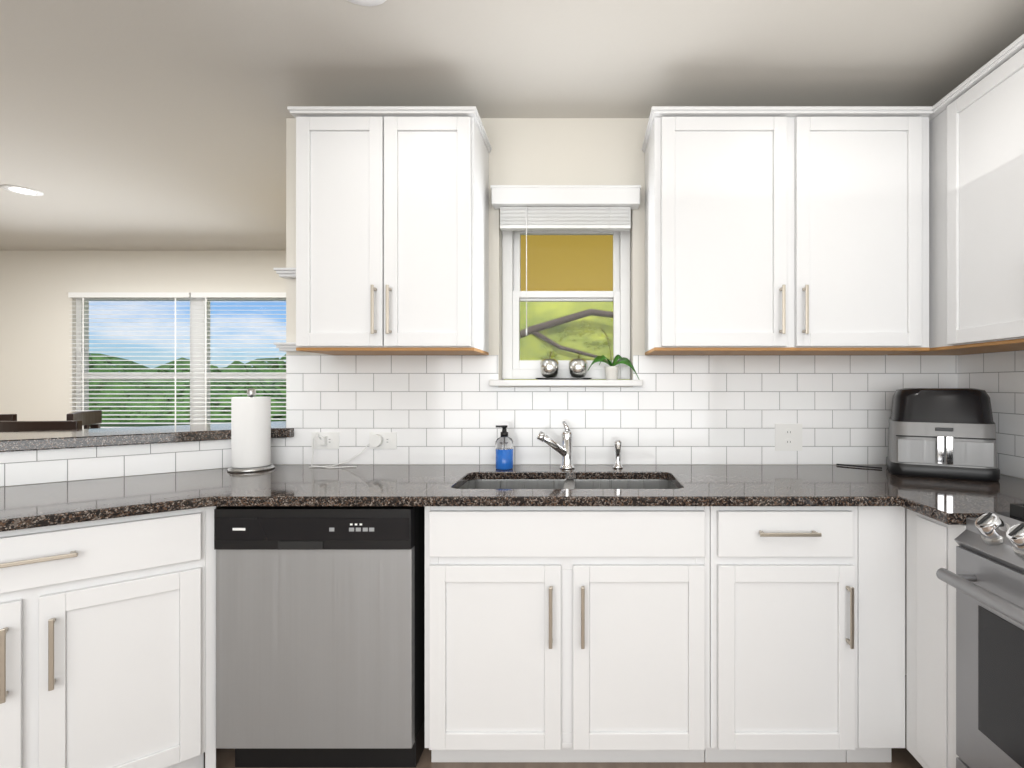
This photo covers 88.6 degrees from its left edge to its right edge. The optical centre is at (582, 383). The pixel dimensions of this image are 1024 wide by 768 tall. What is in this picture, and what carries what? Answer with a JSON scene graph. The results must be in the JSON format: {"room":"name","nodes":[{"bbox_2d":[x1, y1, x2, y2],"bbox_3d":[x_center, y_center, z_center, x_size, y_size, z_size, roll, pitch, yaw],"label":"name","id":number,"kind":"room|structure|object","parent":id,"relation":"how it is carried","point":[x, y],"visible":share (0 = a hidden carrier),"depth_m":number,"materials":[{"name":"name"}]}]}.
{"room":"kitchen","nodes":[
{"label":"kitchen","id":0,"kind":"room"},
{"bbox_2d":[3,468,221,507],"bbox_3d":[-1.949,0.748,1.877,1.704,1.034,0.120,0,0,-39],"label":"wall","id":1,"kind":"structure","parent":0,"point":[123,476],"depth_m":1.97,"materials":[{"name":"beige paint"}]},
{"bbox_2d":[0,439,230,486],"bbox_3d":[-1.978,0.290,1.772,1.526,0.118,0.004,0,0,-39],"label":"tile backsplash","id":2,"kind":"structure","parent":1,"relation":"attached to","point":[41,466],"depth_m":1.94,"materials":[{"name":"white tile"}]},
{"bbox_2d":[0,421,293,451],"bbox_3d":[-1.929,0.209,2.003,1.954,0.040,0.508,0,0,-39],"label":"bar","id":3,"kind":"object","parent":1,"relation":"on","point":[44,440],"visible":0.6,"depth_m":1.99,"materials":[{"name":"grey stone"}]},
{"bbox_2d":[0,251,285,420],"bbox_3d":[-3.445,0.055,4.570,4.590,2.420,0.140,0,0,0],"label":"wall","id":4,"kind":"structure","parent":0,"point":[37,325],"depth_m":4.50,"materials":[{"name":"beige paint"}]},
{"bbox_2d":[65,285,285,292],"bbox_3d":[-3.360,-0.821,4.489,2.200,0.069,0.018,0,0,0],"label":"trim","id":5,"kind":"structure","parent":4,"relation":"attached to","point":[175,288],"depth_m":4.48,"materials":[{"name":"beige paint"}]},
{"bbox_2d":[76,298,285,425],"bbox_3d":[-3.360,-0.060,4.565,2.114,1.444,0.070,0,0,0],"label":"window","id":6,"kind":"structure","parent":4,"relation":"in","point":[197,305],"depth_m":4.53,"materials":[{"name":"white plastic"}]},
{"bbox_2d":[68,292,285,428],"bbox_3d":[-3.360,-0.067,4.471,2.080,1.433,0.053,0,0,0],"label":"window blind","id":7,"kind":"object","parent":6,"relation":"attached to","point":[175,295],"visible":0.54,"depth_m":4.46,"materials":[{"name":"white plastic"}]},
{"bbox_2d":[0,0,1023,250],"bbox_3d":[-1.985,-1.215,1.050,7.510,0.120,7.180,0,0,0],"label":"ceiling","id":8,"kind":"structure","parent":0,"point":[142,124],"depth_m":1.93,"materials":[{"name":"white paint"}]},
{"bbox_2d":[1,185,43,195],"bbox_3d":[-3.340,-1.153,3.100,0.175,0.004,0.175,0,0,-6],"label":"recessed light","id":9,"kind":"object","parent":8,"relation":"in","point":[22,190],"depth_m":3.10,"materials":[{"name":"white"}]},
{"bbox_2d":[347,0,385,5],"bbox_3d":[-0.650,-1.153,1.500,0.175,0.004,0.175,0,0,-21],"label":"recessed light","id":10,"kind":"object","parent":8,"relation":"in","point":[359,2],"depth_m":1.57,"materials":[{"name":"white"}]},
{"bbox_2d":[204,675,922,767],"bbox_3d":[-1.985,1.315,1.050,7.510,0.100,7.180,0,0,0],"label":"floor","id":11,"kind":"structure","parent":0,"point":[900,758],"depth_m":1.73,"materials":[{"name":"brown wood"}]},
{"bbox_2d":[0,414,16,420],"bbox_3d":[-3.369,0.715,2.991,0.460,1.100,0.438,0,0,-8],"label":"bar chair","id":12,"kind":"object","parent":11,"relation":"on","point":[8,417],"visible":0.06,"depth_m":2.83,"materials":[{"name":"black wood"}]},
{"bbox_2d":[0,421,81,431],"bbox_3d":[-2.495,0.715,2.511,0.460,1.100,0.438,0,0,0],"label":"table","id":13,"kind":"object","parent":11,"relation":"on","point":[13,426],"visible":0.08,"depth_m":2.30,"materials":[{"name":"black wood"}]},
{"bbox_2d":[66,410,101,428],"bbox_3d":[-2.783,0.715,3.146,0.438,1.100,0.460,0,0,-28],"label":"bar chair","id":14,"kind":"object","parent":11,"relation":"on","point":[92,418],"visible":0.12,"depth_m":3.15,"materials":[{"name":"black wood"}]},
{"bbox_2d":[0,506,215,767],"bbox_3d":[-1.685,0.824,1.615,0.856,0.882,0.613,0,0,-39],"label":"base cabinet","id":15,"kind":"object","parent":11,"relation":"on","point":[107,643],"visible":0.94,"depth_m":1.48,"materials":[{"name":"white paint"}]},
{"bbox_2d":[0,465,1023,531],"bbox_3d":[-0.465,0.516,1.530,4.174,0.332,1.444,0,0,0],"label":"countertop","id":16,"kind":"structure","parent":15,"relation":"on","point":[952,501],"depth_m":1.73,"materials":[{"name":"brown stone"}]},
{"bbox_2d":[227,388,274,472],"bbox_3d":[-1.355,0.183,2.125,0.164,0.332,0.164,0,0,0],"label":"paper towel holder","id":17,"kind":"object","parent":16,"relation":"on","point":[251,433],"visible":1,"depth_m":2.07,"materials":[{"name":"white paper"}]},
{"bbox_2d":[309,432,368,467],"bbox_3d":[-1.039,0.276,2.193,0.237,0.145,0.084,0,0,0],"label":"charger","id":18,"kind":"object","parent":16,"relation":"on","point":[335,464],"visible":0.88,"depth_m":2.20,"materials":[{"name":"white plastic"}]},
{"bbox_2d":[496,425,512,469],"bbox_3d":[-0.325,0.260,2.150,0.072,0.179,0.072,0,0,0],"label":"soap dispenser","id":19,"kind":"object","parent":16,"relation":"on","point":[504,451],"visible":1,"depth_m":2.12,"materials":[{"name":"blue"}]},
{"bbox_2d":[536,421,574,468],"bbox_3d":[-0.111,0.251,2.126,0.152,0.196,0.130,0,0,0],"label":"faucet","id":20,"kind":"object","parent":16,"relation":"on","point":[564,450],"visible":1,"depth_m":2.14,"materials":[{"name":"silver metal"}]},
{"bbox_2d":[613,440,622,468],"bbox_3d":[0.145,0.291,2.163,0.042,0.117,0.045,0,0,0],"label":"sprayer","id":21,"kind":"object","parent":16,"relation":"on","point":[617,447],"visible":1,"depth_m":2.15,"materials":[{"name":"silver metal"}]},
{"bbox_2d":[836,464,881,468],"bbox_3d":[1.157,0.345,2.183,0.171,0.006,0.012,0,0,36],"label":"power cord","id":22,"kind":"object","parent":16,"relation":"on","point":[860,466],"visible":0.98,"depth_m":2.18,"materials":[{"name":"black plastic"}]},
{"bbox_2d":[886,388,999,481],"bbox_3d":[1.390,0.183,2.031,0.345,0.333,0.293,0,0,27],"label":"air fryer","id":23,"kind":"object","parent":16,"relation":"on","point":[947,433],"visible":1,"depth_m":1.93,"materials":[{"name":"black plastic"}]},
{"bbox_2d":[214,506,424,766],"bbox_3d":[-0.850,0.829,1.929,0.617,0.872,0.602,0,0,0],"label":"dishwasher","id":24,"kind":"object","parent":11,"relation":"on","point":[320,636],"visible":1,"depth_m":1.64,"materials":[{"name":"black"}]},
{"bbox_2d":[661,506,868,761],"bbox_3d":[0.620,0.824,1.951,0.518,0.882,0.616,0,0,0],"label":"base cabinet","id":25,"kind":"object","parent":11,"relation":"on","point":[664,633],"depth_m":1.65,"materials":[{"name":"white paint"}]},
{"bbox_2d":[906,509,965,767],"bbox_3d":[1.327,0.824,1.533,0.602,0.882,0.256,0,0,0],"label":"base cabinet","id":26,"kind":"object","parent":11,"relation":"on","point":[931,544],"visible":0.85,"depth_m":1.54,"materials":[{"name":"white paint"}]},
{"bbox_2d":[936,503,1023,767],"bbox_3d":[1.271,0.790,1.023,0.693,0.950,0.758,0,0,0],"label":"range","id":27,"kind":"object","parent":11,"relation":"on","point":[986,580],"visible":1,"depth_m":1.28,"materials":[{"name":"silver metal"}]},
{"bbox_2d":[521,235,612,290],"bbox_3d":[0.100,-0.375,3.110,3.400,3.320,1.300,0,0,0],"label":"beam","id":28,"kind":"structure","parent":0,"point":[590,252],"depth_m":3.46,"materials":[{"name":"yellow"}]},
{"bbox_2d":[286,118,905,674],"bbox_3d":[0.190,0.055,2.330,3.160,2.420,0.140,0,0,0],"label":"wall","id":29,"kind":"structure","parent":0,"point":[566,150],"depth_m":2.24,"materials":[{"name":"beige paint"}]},
{"bbox_2d":[273,106,491,354],"bbox_3d":[-0.850,-0.575,2.078,0.909,0.900,0.358,0,0,0],"label":"upper cabinet","id":30,"kind":"object","parent":29,"relation":"attached to","point":[392,230],"visible":1,"depth_m":1.94,"materials":[{"name":"white paint"}]},
{"bbox_2d":[490,185,640,208],"bbox_3d":[-0.072,-0.796,2.219,0.633,0.078,0.078,0,0,0],"label":"valance","id":31,"kind":"object","parent":29,"relation":"attached to","point":[566,195],"visible":0.98,"depth_m":2.19,"materials":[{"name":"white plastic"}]},
{"bbox_2d":[502,231,629,379],"bbox_3d":[-0.075,-0.393,2.370,0.576,0.741,0.070,0,0,0],"label":"kitchen window","id":32,"kind":"structure","parent":29,"relation":"in","point":[514,366],"depth_m":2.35,"materials":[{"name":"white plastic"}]},
{"bbox_2d":[500,206,630,335],"bbox_3d":[-0.075,-0.480,2.228,0.556,0.550,0.044,0,0,0],"label":"window blind","id":33,"kind":"object","parent":32,"relation":"attached to","point":[526,218],"visible":1,"depth_m":2.21,"materials":[{"name":"white plastic"}]},
{"bbox_2d":[489,380,642,385],"bbox_3d":[-0.072,-0.004,2.302,0.655,0.028,0.194,0,0,0],"label":"sill","id":34,"kind":"structure","parent":29,"relation":"attached to","point":[565,382],"depth_m":2.21,"materials":[{"name":"white plastic"}]},
{"bbox_2d":[535,378,591,379],"bbox_3d":[-0.085,-0.023,2.272,0.250,0.008,0.112,0,0,0],"label":"tray","id":35,"kind":"object","parent":34,"relation":"on","point":[563,378],"visible":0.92,"depth_m":2.23,"materials":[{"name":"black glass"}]},
{"bbox_2d":[540,351,558,377],"bbox_3d":[-0.146,-0.085,2.272,0.086,0.116,0.085,0,0,0],"label":"apple","id":36,"kind":"object","parent":35,"relation":"on","point":[549,367],"visible":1,"depth_m":2.24,"materials":[{"name":"silver metal"}]},
{"bbox_2d":[568,351,587,377],"bbox_3d":[-0.021,-0.085,2.272,0.086,0.116,0.085,0,0,0],"label":"apple","id":37,"kind":"object","parent":35,"relation":"on","point":[578,367],"visible":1,"depth_m":2.24,"materials":[{"name":"silver metal"}]},
{"bbox_2d":[588,327,638,379],"bbox_3d":[0.131,-0.132,2.264,0.222,0.234,0.082,0,0,0],"label":"orchid","id":38,"kind":"object","parent":34,"relation":"on","point":[611,371],"visible":1,"depth_m":2.25,"materials":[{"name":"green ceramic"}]},
{"bbox_2d":[642,105,933,354],"bbox_3d":[0.785,-0.581,2.095,1.033,0.888,0.323,0,0,0],"label":"upper cabinet","id":39,"kind":"object","parent":29,"relation":"attached to","point":[834,230],"depth_m":1.94,"materials":[{"name":"white paint"}]},
{"bbox_2d":[938,34,1023,349],"bbox_3d":[1.465,-0.581,1.437,0.323,0.888,0.856,0,0,0],"label":"upper cabinet","id":40,"kind":"object","parent":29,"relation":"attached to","point":[981,120],"depth_m":1.70,"materials":[{"name":"white paint"}]},
{"label":"outside","id":41,"kind":"structure","parent":0,"visible":0},
{"bbox_2d":[90,416,285,426],"bbox_3d":[-30.000,1.335,56.205,160.000,0.100,107.590,0,0,0],"label":"ground","id":42,"kind":"structure","parent":41,"point":[123,425],"depth_m":16.50,"materials":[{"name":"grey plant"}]},
{"bbox_2d":[89,370,146,422],"bbox_3d":[-16.600,1.327,17.570,3.862,3.645,3.259,0,0,0],"label":"tree","id":43,"kind":"object","parent":42,"relation":"on","point":[110,400],"depth_m":17.00,"materials":[{"name":"green plant"}]},
{"bbox_2d":[89,353,148,371],"bbox_3d":[-37.407,1.655,39.975,8.437,8.005,8.089,0,0,0],"label":"tree","id":44,"kind":"object","parent":42,"relation":"on","point":[112,362],"depth_m":39.34,"materials":[{"name":"green plant"}]},
{"bbox_2d":[89,379,189,422],"bbox_3d":[-15.870,1.706,18.340,4.565,4.403,4.431,0,0,0],"label":"tree","id":45,"kind":"object","parent":42,"relation":"on","point":[144,400],"depth_m":17.35,"materials":[{"name":"green plant"}]},
{"bbox_2d":[130,369,184,388],"bbox_3d":[-22.235,1.374,26.005,5.710,4.352,5.214,0,0,0],"label":"tree","id":46,"kind":"object","parent":42,"relation":"on","point":[153,370],"depth_m":25.32,"materials":[{"name":"green plant"}]},
{"bbox_2d":[136,358,231,390],"bbox_3d":[-20.854,1.517,26.668,5.920,5.780,4.510,0,0,0],"label":"tree","id":47,"kind":"object","parent":42,"relation":"on","point":[179,366],"depth_m":26.51,"materials":[{"name":"green plant"}]},
{"bbox_2d":[145,379,276,422],"bbox_3d":[-13.414,1.352,18.738,4.226,3.422,3.931,0,0,0],"label":"tree","id":48,"kind":"object","parent":42,"relation":"on","point":[188,400],"depth_m":17.91,"materials":[{"name":"green plant"}]},
{"bbox_2d":[221,361,260,384],"bbox_3d":[-20.506,2.109,30.623,7.821,7.108,7.219,0,0,0],"label":"tree","id":49,"kind":"object","parent":42,"relation":"on","point":[238,366],"depth_m":30.73,"materials":[{"name":"green plant"}]},
{"bbox_2d":[212,358,278,371],"bbox_3d":[-27.935,0.858,44.559,8.246,6.454,7.836,0,0,0],"label":"tree","id":50,"kind":"object","parent":42,"relation":"on","point":[261,366],"depth_m":43.96,"materials":[{"name":"green plant"}]},
{"bbox_2d":[210,379,285,421],"bbox_3d":[-12.275,1.594,19.241,4.196,3.760,3.796,0,0,0],"label":"tree","id":51,"kind":"object","parent":42,"relation":"on","point":[262,395],"depth_m":18.47,"materials":[{"name":"green plant"}]},
{"bbox_2d":[260,379,285,415],"bbox_3d":[-12.364,1.550,22.138,4.347,3.883,3.807,0,0,0],"label":"tree","id":52,"kind":"object","parent":42,"relation":"on","point":[279,383],"depth_m":21.98,"materials":[{"name":"green plant"}]},
{"bbox_2d":[261,354,285,387],"bbox_3d":[-17.391,1.657,31.175,6.679,6.854,6.384,0,0,0],"label":"tree","id":53,"kind":"object","parent":42,"relation":"on","point":[278,366],"depth_m":29.19,"materials":[{"name":"green plant"}]},
{"bbox_2d":[520,309,612,357],"bbox_3d":[-0.234,-0.037,8.755,3.751,2.680,3.930,0,0,0],"label":"tree","id":54,"kind":"object","parent":42,"relation":"on","point":[535,330],"depth_m":6.87,"materials":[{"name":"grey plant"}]},
{"bbox_3d":[1.700,0.055,-0.070,0.140,2.420,4.660,0,0,0],"label":"wall","id":55,"kind":"structure","parent":0,"visible":0},
{"bbox_2d":[271,355,954,464],"bbox_3d":[0.118,0.112,2.256,3.000,0.474,0.004,0,0,0],"label":"tile backsplash","id":56,"kind":"structure","parent":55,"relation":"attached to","point":[672,410],"depth_m":2.25,"materials":[{"name":"white tile"}]},
{"bbox_2d":[312,432,338,448],"bbox_3d":[-1.115,0.245,2.238,0.118,0.072,0.030,0,0,0],"label":"electrical outlet plate","id":57,"kind":"object","parent":56,"relation":"attached to","point":[329,440],"depth_m":2.25,"materials":[{"name":"white plastic"}]},
{"bbox_2d":[369,432,396,448],"bbox_3d":[-0.866,0.245,2.238,0.118,0.072,0.030,0,0,0],"label":"electrical outlet plate","id":58,"kind":"object","parent":56,"relation":"attached to","point":[377,440],"depth_m":2.25,"materials":[{"name":"white plastic"}]},
{"bbox_2d":[775,423,801,450],"bbox_3d":[0.890,0.230,2.249,0.118,0.118,0.007,0,0,0],"label":"electrical outlet plate","id":59,"kind":"object","parent":56,"relation":"attached to","point":[788,436],"depth_m":2.25,"materials":[{"name":"white plastic"}]},
{"bbox_2d":[955,350,1023,478],"bbox_3d":[1.626,0.112,0.179,0.004,0.474,4.158,0,0,0],"label":"tile backsplash","id":60,"kind":"structure","parent":55,"relation":"attached to","point":[1001,374],"depth_m":2.01,"materials":[{"name":"white tile"}]},
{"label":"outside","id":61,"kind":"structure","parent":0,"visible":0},
{"bbox_2d":[541,316,611,358],"bbox_3d":[1.519,-1.370,10.562,7.352,4.549,6.560,0,0,0],"label":"tree","id":62,"kind":"object","parent":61,"point":[591,331],"depth_m":7.39,"materials":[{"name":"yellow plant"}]}
]}

